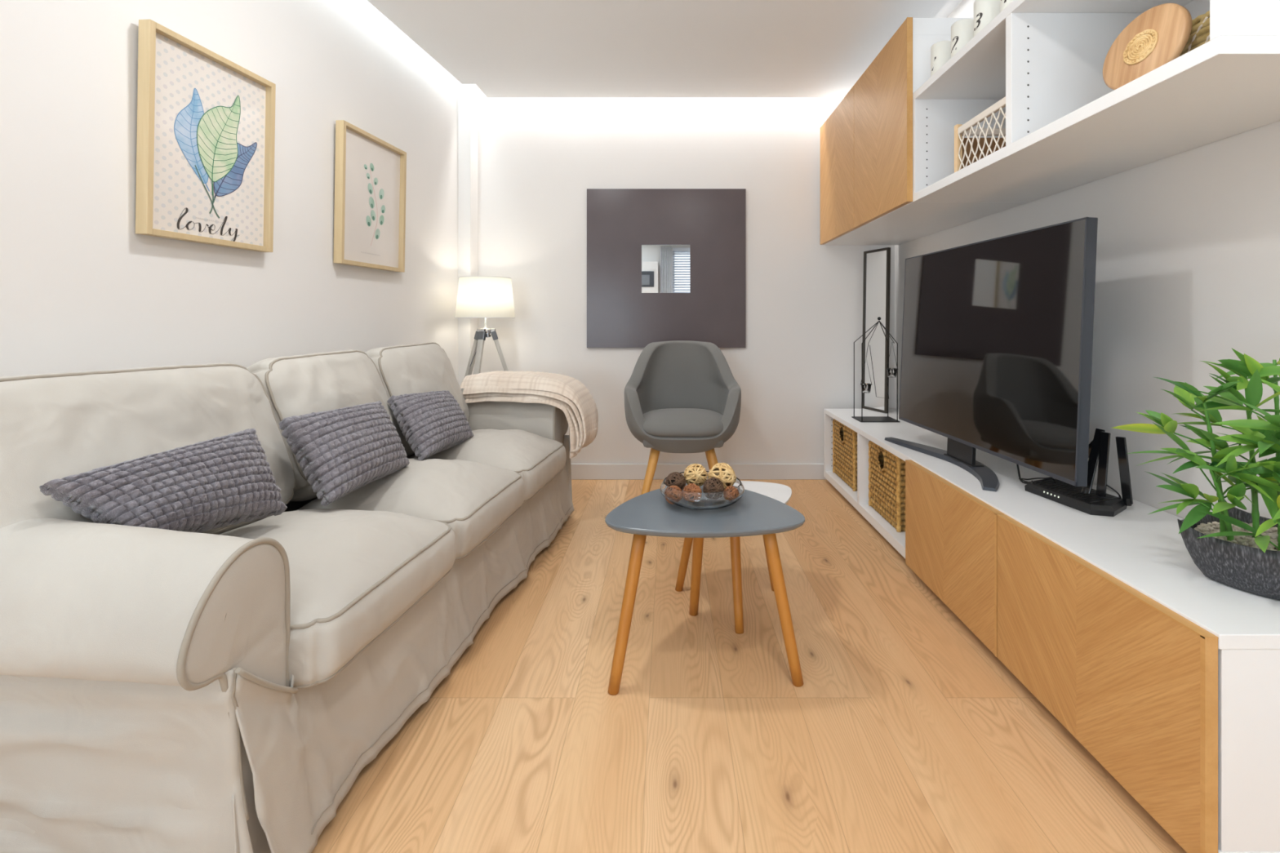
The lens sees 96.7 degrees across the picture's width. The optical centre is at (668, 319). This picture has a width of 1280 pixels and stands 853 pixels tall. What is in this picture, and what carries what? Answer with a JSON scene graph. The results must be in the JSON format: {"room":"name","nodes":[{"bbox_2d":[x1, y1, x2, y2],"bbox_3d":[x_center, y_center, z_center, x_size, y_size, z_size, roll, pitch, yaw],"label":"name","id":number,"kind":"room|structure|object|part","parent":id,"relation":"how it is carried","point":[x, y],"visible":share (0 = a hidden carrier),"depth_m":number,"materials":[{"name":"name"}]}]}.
{"room":"living room","nodes":[
{"label":"living room","id":0,"kind":"room"},
{"bbox_2d":[0,0,457,381],"bbox_3d":[-1.600,-0.260,0.200,0.119,2.420,6.651,0,0,6],"label":"wall","id":1,"kind":"structure","parent":0,"point":[81,290],"depth_m":1.72,"materials":[{"name":"paint"}]},
{"bbox_2d":[135,18,275,252],"bbox_3d":[-1.353,-0.506,1.691,0.044,0.560,0.413,0,0,6],"label":"framed picture","id":2,"kind":"object","parent":1,"relation":"attached to","point":[206,143],"visible":1,"depth_m":1.65,"materials":[{"name":"white paper"}]},
{"bbox_2d":[173,88,209,191],"bbox_3d":[-1.363,-0.523,1.630,0.004,0.287,0.112,0,0,5],"label":"art","id":3,"kind":"object","parent":2,"relation":"attached to","point":[191,105],"depth_m":1.63},
{"bbox_2d":[196,95,240,195],"bbox_3d":[-1.353,-0.536,1.712,0.004,0.331,0.145,0,0,7],"label":"art","id":4,"kind":"object","parent":2,"relation":"attached to","point":[218,117],"depth_m":1.71},
{"bbox_2d":[213,142,257,197],"bbox_3d":[-1.348,-0.471,1.773,0.003,0.212,0.154,0,0,7],"label":"art","id":5,"kind":"object","parent":2,"relation":"attached to","point":[235,163],"depth_m":1.77},
{"bbox_2d":[333,120,406,272],"bbox_3d":[-1.271,-0.504,2.446,0.044,0.560,0.436,0,0,6],"label":"framed picture","id":6,"kind":"object","parent":1,"relation":"attached to","point":[371,171],"visible":1,"depth_m":2.42,"materials":[{"name":"beige paper"}]},
{"bbox_2d":[344,128,399,267],"bbox_3d":[-1.280,-0.504,2.447,0.017,0.528,0.404,0,0,6],"label":"print","id":7,"kind":"object","parent":6,"relation":"attached to","point":[372,168],"depth_m":2.44},
{"bbox_3d":[-1.276,-0.481,2.455,0.005,0.326,0.059,0,0,3],"label":"sprig stem","id":8,"kind":"part","parent":6,"relation":"part of","materials":[{"name":"white paper"}]},
{"bbox_2d":[457,80,478,389],"bbox_3d":[-1.178,-0.260,3.335,0.076,2.420,0.130,0,0,0],"label":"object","id":9,"kind":"structure","parent":1,"relation":"attached to","point":[468,94],"depth_m":3.27,"materials":[{"name":"paint"}]},
{"bbox_2d":[367,0,948,97],"bbox_3d":[-0.325,-1.315,0.200,2.909,0.050,6.200,0,0,0],"label":"ceiling","id":10,"kind":"structure","parent":0,"point":[505,48],"depth_m":2.63,"materials":[{"name":"paint"}]},
{"bbox_2d":[478,87,894,463],"bbox_3d":[0.010,-0.260,3.460,2.920,2.420,0.120,0,0,0],"label":"wall","id":11,"kind":"structure","parent":0,"point":[539,158],"depth_m":3.40,"materials":[{"name":"paint"}]},
{"bbox_2d":[586,188,746,347],"bbox_3d":[-0.015,-0.307,3.388,0.944,0.944,0.022,0,0,0],"label":"wall mirror","id":12,"kind":"object","parent":11,"relation":"attached to","point":[664,264],"visible":0.91,"depth_m":3.38,"materials":[{"name":"grey metal"}]},
{"bbox_2d":[641,244,689,293],"bbox_3d":[-0.017,-0.303,3.386,0.288,0.285,0.014,0,0,0],"label":"mirror glass","id":13,"kind":"object","parent":12,"relation":"attached to","point":[665,268],"depth_m":3.38,"materials":[{"name":"silver metal"}]},
{"bbox_2d":[570,463,826,479],"bbox_3d":[0.105,0.903,3.392,2.490,0.093,0.016,0,0,0],"label":"baseboard","id":14,"kind":"structure","parent":11,"relation":"attached to","point":[579,471],"depth_m":3.38,"materials":[{"name":"paint"}]},
{"bbox_2d":[311,480,1186,852],"bbox_3d":[-0.350,0.990,0.200,3.900,0.080,6.800,0,0,0],"label":"floor","id":15,"kind":"structure","parent":0,"point":[904,731],"depth_m":1.32,"materials":[{"name":"brown wood"}]},
{"bbox_2d":[0,342,574,852],"bbox_3d":[-0.929,0.525,1.832,0.812,0.850,1.986,0,0,6],"label":"sofa","id":16,"kind":"object","parent":15,"relation":"on","point":[225,689],"visible":0.81,"depth_m":1.01,"materials":[{"name":"beige fabric"}]},
{"bbox_3d":[-1.044,0.620,0.949,0.725,0.565,0.205,0,0,6],"label":"armrest","id":17,"kind":"part","parent":16,"relation":"part of","materials":[{"name":"beige fabric"}]},
{"bbox_2d":[0,362,294,534],"bbox_3d":[-1.163,0.320,1.269,0.271,0.430,0.663,0,0,6],"label":"cushion","id":18,"kind":"object","parent":16,"relation":"on","point":[53,426],"depth_m":1.16,"materials":[{"name":"beige fabric"}]},
{"bbox_2d":[39,428,287,533],"bbox_3d":[-0.976,0.345,1.142,0.171,0.188,0.382,0,0,17],"label":"throw cushion","id":19,"kind":"object","parent":16,"relation":"on","point":[224,481],"visible":0.91,"depth_m":1.10,"materials":[{"name":"grey fabric"}]},
{"bbox_2d":[246,349,402,501],"bbox_3d":[-1.103,0.319,1.854,0.273,0.428,0.529,0,0,6],"label":"cushion","id":20,"kind":"object","parent":16,"relation":"on","point":[297,385],"depth_m":1.73,"materials":[{"name":"beige fabric"}]},
{"bbox_2d":[219,508,455,686],"bbox_3d":[-0.853,0.604,1.301,0.551,0.290,0.546,0,0,6],"label":"seat cushion","id":21,"kind":"object","parent":16,"relation":"on","point":[357,584],"depth_m":1.21,"materials":[{"name":"beige fabric"}]},
{"bbox_2d":[278,400,409,506],"bbox_3d":[-0.906,0.358,1.618,0.211,0.213,0.465,0,0,0],"label":"throw cushion","id":22,"kind":"object","parent":16,"relation":"on","point":[340,451],"visible":1,"depth_m":1.51,"materials":[{"name":"grey fabric"}]},
{"bbox_3d":[-1.248,0.525,1.897,0.165,0.754,1.780,0,0,6],"label":"backrest frame","id":23,"kind":"part","parent":16,"relation":"part of","materials":[{"name":"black fabric"}]},
{"bbox_2d":[297,457,524,560],"bbox_3d":[-0.799,0.601,1.822,0.551,0.292,0.524,0,0,6],"label":"seat cushion","id":24,"kind":"object","parent":16,"relation":"on","point":[480,502],"depth_m":1.68,"materials":[{"name":"beige fabric"}]},
{"bbox_2d":[364,342,469,456],"bbox_3d":[-1.046,0.313,2.374,0.276,0.427,0.530,0,0,6],"label":"cushion","id":25,"kind":"object","parent":16,"relation":"on","point":[423,367],"depth_m":2.27,"materials":[{"name":"beige fabric"}]},
{"bbox_2d":[386,390,473,460],"bbox_3d":[-0.888,0.376,2.104,0.228,0.212,0.509,0,0,0],"label":"throw cushion","id":26,"kind":"object","parent":16,"relation":"on","point":[432,423],"visible":0.99,"depth_m":2.02,"materials":[{"name":"grey fabric"}]},
{"bbox_2d":[408,428,566,500],"bbox_3d":[-0.747,0.604,2.333,0.551,0.290,0.524,0,0,6],"label":"seat cushion","id":27,"kind":"object","parent":16,"relation":"on","point":[536,455],"depth_m":2.22,"materials":[{"name":"beige fabric"}]},
{"bbox_3d":[-0.862,0.620,2.712,0.725,0.563,0.221,0,0,6],"label":"armrest","id":28,"kind":"part","parent":16,"relation":"part of","materials":[{"name":"beige fabric"}]},
{"bbox_2d":[460,370,598,457],"bbox_3d":[-0.635,0.431,2.676,0.603,0.368,0.287,0,0,6],"label":"throw blanket","id":29,"kind":"object","parent":16,"relation":"on","point":[567,393],"visible":1,"depth_m":2.56,"materials":[{"name":"beige fabric"}]},
{"bbox_2d":[623,340,741,494],"bbox_3d":[0.068,0.533,2.864,0.581,0.843,0.539,0,0,0],"label":"armchair","id":30,"kind":"object","parent":15,"relation":"on","point":[680,396],"visible":1,"depth_m":2.92,"materials":[{"name":"grey fabric"}]},
{"bbox_3d":[-0.098,0.776,2.674,0.121,0.358,0.151,0,0,0],"label":"leg","id":31,"kind":"part","parent":30,"relation":"part of","materials":[{"name":"brown wood"}]},
{"bbox_2d":[643,408,723,436],"bbox_3d":[0.068,0.498,2.830,0.464,0.093,0.476,0,0,0],"label":"seat cushion","id":32,"kind":"object","parent":30,"relation":"on","point":[657,422],"depth_m":2.65,"materials":[{"name":"grey fabric"}]},
{"bbox_3d":[0.068,0.571,2.840,0.380,0.058,0.380,0,0,0],"label":"seat","id":33,"kind":"part","parent":30,"relation":"part of","materials":[{"name":"grey fabric"}]},
{"bbox_3d":[0.228,0.776,3.032,0.042,0.358,0.180,0,0,29],"label":"leg","id":34,"kind":"part","parent":30,"relation":"part of","materials":[{"name":"brown wood"}]},
{"bbox_3d":[0.235,0.776,2.673,0.043,0.358,0.180,0,0,-36],"label":"leg","id":35,"kind":"part","parent":30,"relation":"part of","materials":[{"name":"brown wood"}]},
{"bbox_2d":[604,488,804,695],"bbox_3d":[0.098,0.742,1.643,0.536,0.424,0.441,0,0,0],"label":"coffee table","id":36,"kind":"object","parent":15,"relation":"on","point":[649,513],"visible":0.84,"depth_m":1.50,"materials":[{"name":"grey paint"}]},
{"bbox_3d":[-0.107,0.748,1.486,0.125,0.411,0.035,0,0,-40],"label":"leg","id":37,"kind":"part","parent":36,"relation":"part of","materials":[{"name":"brown wood"}]},
{"bbox_3d":[0.088,0.748,1.783,0.034,0.412,0.141,0,0,-11],"label":"leg","id":38,"kind":"part","parent":36,"relation":"part of","materials":[{"name":"brown wood"}]},
{"bbox_2d":[659,471,744,510],"bbox_3d":[0.097,0.499,1.652,0.245,0.062,0.245,0,0,0],"label":"glass bowl","id":39,"kind":"object","parent":36,"relation":"on","point":[691,500],"visible":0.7,"depth_m":1.55,"materials":[{"name":"clear glass"}]},
{"bbox_2d":[665,485,681,504],"bbox_3d":[0.014,0.494,1.608,0.051,0.051,0.050,0,0,0],"label":"ball","id":40,"kind":"object","parent":39,"relation":"in","point":[676,487],"visible":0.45,"depth_m":1.60,"materials":[{"name":"brown wicker"}]},
{"bbox_2d":[665,471,685,490],"bbox_3d":[0.020,0.477,1.665,0.061,0.060,0.060,0,0,0],"label":"ball","id":41,"kind":"object","parent":39,"relation":"in","point":[675,478],"visible":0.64,"depth_m":1.65,"materials":[{"name":"brown wicker"}]},
{"bbox_2d":[683,483,702,493],"bbox_3d":[0.066,0.488,1.600,0.055,0.055,0.055,0,0,0],"label":"ball","id":42,"kind":"object","parent":39,"relation":"in","point":[691,487],"visible":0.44,"depth_m":1.59,"materials":[{"name":"brown wicker"}]},
{"bbox_2d":[684,463,707,486],"bbox_3d":[0.080,0.467,1.705,0.072,0.071,0.072,0,0,0],"label":"ball","id":43,"kind":"object","parent":39,"relation":"in","point":[695,473],"visible":0.9,"depth_m":1.68,"materials":[{"name":"beige wicker"}]},
{"bbox_2d":[702,477,724,493],"bbox_3d":[0.126,0.475,1.603,0.060,0.060,0.061,0,0,0],"label":"ball","id":44,"kind":"object","parent":39,"relation":"in","point":[711,485],"visible":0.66,"depth_m":1.58,"materials":[{"name":"brown wicker"}]},
{"bbox_2d":[707,462,736,491],"bbox_3d":[0.158,0.467,1.690,0.084,0.084,0.084,0,0,0],"label":"ball","id":45,"kind":"object","parent":39,"relation":"in","point":[723,472],"visible":0.75,"depth_m":1.67,"materials":[{"name":"beige wicker"}]},
{"bbox_2d":[724,485,735,491],"bbox_3d":[0.178,0.497,1.622,0.045,0.045,0.045,0,0,0],"label":"ball","id":46,"kind":"object","parent":39,"relation":"in","point":[730,487],"visible":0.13,"depth_m":1.62,"materials":[{"name":"brown wicker"}]},
{"bbox_3d":[0.298,0.748,1.502,0.113,0.410,0.035,0,0,27],"label":"leg","id":47,"kind":"part","parent":36,"relation":"part of","materials":[{"name":"brown wood"}]},
{"bbox_2d":[675,480,791,634],"bbox_3d":[0.209,0.771,1.887,0.437,0.363,0.411,0,0,0],"label":"coffee table","id":48,"kind":"object","parent":15,"relation":"on","point":[782,493],"visible":0.36,"depth_m":1.92,"materials":[{"name":"white paint"}]},
{"bbox_3d":[0.069,0.777,1.990,0.097,0.352,0.032,0,0,19],"label":"leg","id":49,"kind":"part","parent":48,"relation":"part of","materials":[{"name":"brown wood"}]},
{"bbox_3d":[0.210,0.777,1.766,0.032,0.352,0.099,0,0,-8],"label":"leg","id":50,"kind":"part","parent":48,"relation":"part of","materials":[{"name":"brown wood"}]},
{"bbox_3d":[0.346,0.777,1.990,0.088,0.351,0.032,0,0,-22],"label":"leg","id":51,"kind":"part","parent":48,"relation":"part of","materials":[{"name":"brown wood"}]},
{"bbox_2d":[823,408,1279,852],"bbox_3d":[1.118,0.735,2.140,0.460,0.430,2.400,0,0,0],"label":"tv stand","id":52,"kind":"object","parent":15,"relation":"on","point":[1166,673],"visible":0.76,"depth_m":1.18,"materials":[{"name":"white laminate"}]},
{"bbox_2d":[832,418,857,491],"bbox_3d":[1.123,0.722,3.108,0.358,0.316,0.376,0,0,0],"label":"wicker basket","id":53,"kind":"object","parent":52,"relation":"on","point":[844,438],"visible":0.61,"depth_m":3.06,"materials":[{"name":"wicker"}]},
{"bbox_2d":[851,316,900,422],"bbox_3d":[1.077,0.252,2.962,0.205,0.536,0.145,0,0,0],"label":"lantern","id":54,"kind":"object","parent":52,"relation":"on","point":[891,372],"visible":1,"depth_m":2.93,"materials":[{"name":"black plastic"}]},
{"bbox_2d":[862,382,871,392],"bbox_3d":[1.020,0.352,2.940,0.052,0.045,0.052,0,0,0],"label":"glass cup","id":55,"kind":"object","parent":54,"relation":"on","point":[866,387],"depth_m":2.92,"materials":[{"name":"white"}]},
{"bbox_3d":[1.075,0.517,2.962,0.200,0.005,0.145,0,0,0],"label":"plate","id":56,"kind":"part","parent":54,"relation":"part of","materials":[{"name":"black plastic"}]},
{"bbox_2d":[887,368,897,377],"bbox_3d":[1.150,0.272,2.930,0.052,0.045,0.052,0,0,0],"label":"glass cup","id":57,"kind":"object","parent":54,"relation":"on","point":[891,372],"depth_m":2.91,"materials":[{"name":"white"}]},
{"bbox_2d":[862,247,890,413],"bbox_3d":[1.188,0.057,3.268,0.034,0.925,0.210,0,0,-19],"label":"mirror","id":58,"kind":"object","parent":52,"relation":"on","point":[877,263],"visible":0.93,"depth_m":3.25,"materials":[{"name":"black wood"}]},
{"bbox_2d":[868,440,905,532],"bbox_3d":[1.123,0.722,2.531,0.357,0.316,0.351,0,0,0],"label":"wicker basket","id":59,"kind":"object","parent":52,"relation":"on","point":[886,476],"visible":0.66,"depth_m":2.47,"materials":[{"name":"wicker"}]},
{"bbox_3d":[0.898,0.720,1.839,0.021,0.388,0.594,0,0,0],"label":"door","id":60,"kind":"part","parent":52,"relation":"part of","materials":[{"name":"brown wood"}]},
{"bbox_3d":[0.899,0.720,1.839,0.022,0.389,0.595,0,0,0],"label":"edge trim","id":61,"kind":"part","parent":52,"relation":"part of","materials":[{"name":"brown wood"}]},
{"bbox_2d":[884,217,1097,491],"bbox_3d":[1.103,0.125,1.994,0.337,0.789,1.018,0,0,0],"label":"television","id":62,"kind":"object","parent":52,"relation":"on","point":[997,332],"visible":0.92,"depth_m":1.79,"materials":[{"name":"grey plastic"}]},
{"bbox_3d":[1.068,0.083,1.994,0.059,0.706,1.016,0,0,-3],"label":"panel","id":63,"kind":"part","parent":62,"relation":"part of","materials":[{"name":"grey plastic"}]},
{"bbox_3d":[1.129,0.532,2.140,0.438,0.025,2.400,0,0,0],"label":"panel","id":64,"kind":"part","parent":52,"relation":"part of","materials":[{"name":"white laminate"}]},
{"bbox_2d":[1018,428,1133,516],"bbox_3d":[1.237,0.417,1.687,0.379,0.206,0.260,0,0,-35],"label":"router","id":65,"kind":"object","parent":52,"relation":"on","point":[1086,500],"visible":0.9,"depth_m":1.59,"materials":[{"name":"black plastic"}]},
{"bbox_3d":[0.898,0.720,1.240,0.021,0.388,0.596,0,0,0],"label":"door","id":66,"kind":"part","parent":52,"relation":"part of","materials":[{"name":"brown wood"}]},
{"bbox_3d":[0.899,0.720,1.240,0.022,0.389,0.597,0,0,0],"label":"edge trim","id":67,"kind":"part","parent":52,"relation":"part of","materials":[{"name":"brown wood"}]},
{"bbox_2d":[1112,347,1279,599],"bbox_3d":[1.130,0.282,1.113,0.330,0.475,0.379,0,0,-25],"label":"bamboo","id":68,"kind":"object","parent":52,"relation":"on","point":[1232,546],"visible":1,"depth_m":1.11,"materials":[{"name":"green plant"}]},
{"bbox_3d":[1.101,0.300,1.153,0.122,0.281,0.049,0,0,35],"label":"stem","id":69,"kind":"part","parent":68,"relation":"part of","materials":[{"name":"green plant"}]},
{"bbox_3d":[1.082,0.364,1.109,0.062,0.152,0.059,0,0,0],"label":"stem","id":70,"kind":"part","parent":68,"relation":"part of","materials":[{"name":"green plant"}]},
{"bbox_3d":[1.141,0.275,1.123,0.057,0.330,0.062,0,0,27],"label":"stem","id":71,"kind":"part","parent":68,"relation":"part of","materials":[{"name":"green plant"}]},
{"bbox_3d":[1.225,0.260,1.129,0.098,0.360,0.076,0,0,0],"label":"stem","id":72,"kind":"part","parent":68,"relation":"part of","materials":[{"name":"green plant"}]},
{"bbox_3d":[1.122,0.339,1.032,0.038,0.203,0.088,0,0,44],"label":"stem","id":73,"kind":"part","parent":68,"relation":"part of","materials":[{"name":"green plant"}]},
{"bbox_2d":[1177,506,1279,599],"bbox_3d":[1.176,0.463,1.116,0.245,0.114,0.228,0,0,-24],"label":"pot","id":74,"kind":"object","parent":52,"relation":"on","point":[1229,554],"depth_m":1.09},
{"bbox_3d":[-1.000,0.703,3.120,0.390,0.496,0.390,0,0,0],"label":"side table","id":75,"kind":"object","parent":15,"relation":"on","visible":0},
{"bbox_2d":[454,275,515,391],"bbox_3d":[-1.006,0.110,3.112,0.333,0.684,0.331,0,0,0],"label":"lamp","id":76,"kind":"object","parent":75,"relation":"on","point":[485,297],"visible":0.9,"depth_m":3.01,"materials":[{"name":"fabric"}]},
{"bbox_3d":[-1.101,0.258,3.159,0.144,0.390,0.030,0,0,22],"label":"leg","id":77,"kind":"part","parent":76,"relation":"part of","materials":[{"name":"grey wood"}]},
{"bbox_3d":[-1.016,0.258,3.019,0.030,0.390,0.142,0,0,6],"label":"leg","id":78,"kind":"part","parent":76,"relation":"part of","materials":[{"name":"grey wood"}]},
{"bbox_3d":[-1.005,-0.121,3.120,0.314,0.217,0.314,0,0,0],"label":"lamp shade","id":79,"kind":"part","parent":76,"relation":"part of","materials":[{"name":"fabric"}]},
{"bbox_3d":[-0.910,0.258,3.158,0.142,0.390,0.030,0,0,-22],"label":"leg","id":80,"kind":"part","parent":76,"relation":"part of","materials":[{"name":"grey wood"}]},
{"bbox_2d":[933,0,962,17],"bbox_3d":[-0.325,-1.510,0.200,3.550,0.080,6.600,0,0,0],"label":"ceiling","id":81,"kind":"structure","parent":0,"point":[951,5],"depth_m":2.69,"materials":[{"name":"paint"}]},
{"bbox_2d":[894,0,1279,519],"bbox_3d":[1.410,-0.260,0.150,0.120,2.420,6.500,0,0,0],"label":"wall","id":82,"kind":"structure","parent":0,"point":[1188,266],"depth_m":1.54,"materials":[{"name":"paint"}]},
{"bbox_2d":[820,17,1029,244],"bbox_3d":[1.118,-0.785,2.730,0.460,0.690,1.221,0,0,0],"label":"upper cabinet","id":83,"kind":"object","parent":82,"relation":"attached to","point":[867,141],"visible":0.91,"depth_m":2.45,"materials":[{"name":"white laminate"}]},
{"bbox_3d":[0.898,-0.785,3.035,0.021,0.686,0.609,0,0,0],"label":"door","id":84,"kind":"part","parent":83,"relation":"part of","materials":[{"name":"brown wood"}]},
{"bbox_3d":[0.898,-0.785,2.425,0.021,0.686,0.609,0,0,0],"label":"door","id":85,"kind":"part","parent":83,"relation":"part of","materials":[{"name":"brown wood"}]},
{"bbox_3d":[0.898,-0.785,2.122,0.021,0.686,0.005,0,0,0],"label":"edge trim","id":86,"kind":"part","parent":83,"relation":"part of","materials":[{"name":"brown wood"}]},
{"bbox_2d":[912,0,1279,201],"bbox_3d":[1.129,-0.642,1.531,0.438,0.405,1.182,0,0,0],"label":"wall shelf","id":87,"kind":"object","parent":82,"relation":"attached to","point":[1066,129],"visible":0.91,"depth_m":1.51,"materials":[{"name":"white laminate"}]},
{"bbox_2d":[930,40,951,76],"bbox_3d":[0.965,-0.913,2.010,0.073,0.136,0.072,0,0,0],"label":"pillar candle","id":88,"kind":"object","parent":87,"relation":"on","point":[940,51],"visible":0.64,"depth_m":1.98,"materials":[{"name":"white ceramic"}]},
{"bbox_2d":[951,18,973,57],"bbox_3d":[0.965,-0.913,1.865,0.073,0.136,0.072,0,0,0],"label":"pillar candle","id":89,"kind":"object","parent":87,"relation":"on","point":[962,30],"visible":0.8,"depth_m":1.84,"materials":[{"name":"beige wax"}]},
{"bbox_2d":[954,96,1005,172],"bbox_3d":[1.039,-0.551,1.700,0.218,0.163,0.310,0,0,0],"label":"basket","id":90,"kind":"object","parent":87,"relation":"in","point":[968,150],"visible":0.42,"depth_m":1.80,"materials":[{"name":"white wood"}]},
{"bbox_3d":[0.939,-0.551,1.846,0.018,0.162,0.018,0,0,0],"label":"corner post","id":91,"kind":"part","parent":90,"relation":"part of","materials":[{"name":"brown wood"}]},
{"bbox_3d":[1.039,-0.610,1.700,0.214,0.022,0.306,0,0,0],"label":"rail","id":92,"kind":"part","parent":90,"relation":"part of","materials":[{"name":"white paint"}]},
{"bbox_2d":[973,0,999,36],"bbox_3d":[0.965,-0.913,1.725,0.073,0.136,0.072,0,0,0],"label":"pillar candle","id":93,"kind":"object","parent":87,"relation":"on","point":[984,11],"visible":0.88,"depth_m":1.70,"materials":[{"name":"beige wax"}]},
{"bbox_2d":[1000,0,1013,12],"bbox_3d":[0.965,-0.913,1.585,0.072,0.136,0.072,0,0,0],"label":"pillar candle","id":94,"kind":"object","parent":87,"relation":"on","point":[1003,3],"visible":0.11,"depth_m":1.58,"materials":[{"name":"beige wax"}]},
{"bbox_2d":[1102,3,1191,89],"bbox_3d":[0.972,-0.554,1.163,0.052,0.166,0.168,0,0,-11],"label":"round board","id":95,"kind":"object","parent":87,"relation":"in","point":[1157,37],"visible":0.98,"depth_m":1.15,"materials":[{"name":"brown wood"}]},
{"bbox_2d":[1178,10,1209,56],"bbox_3d":[1.165,-0.533,1.115,0.273,0.124,0.274,0,0,0],"label":"seagrass basket","id":96,"kind":"object","parent":87,"relation":"in","point":[1199,35],"visible":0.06,"depth_m":1.11,"materials":[{"name":"wicker"}]}
]}

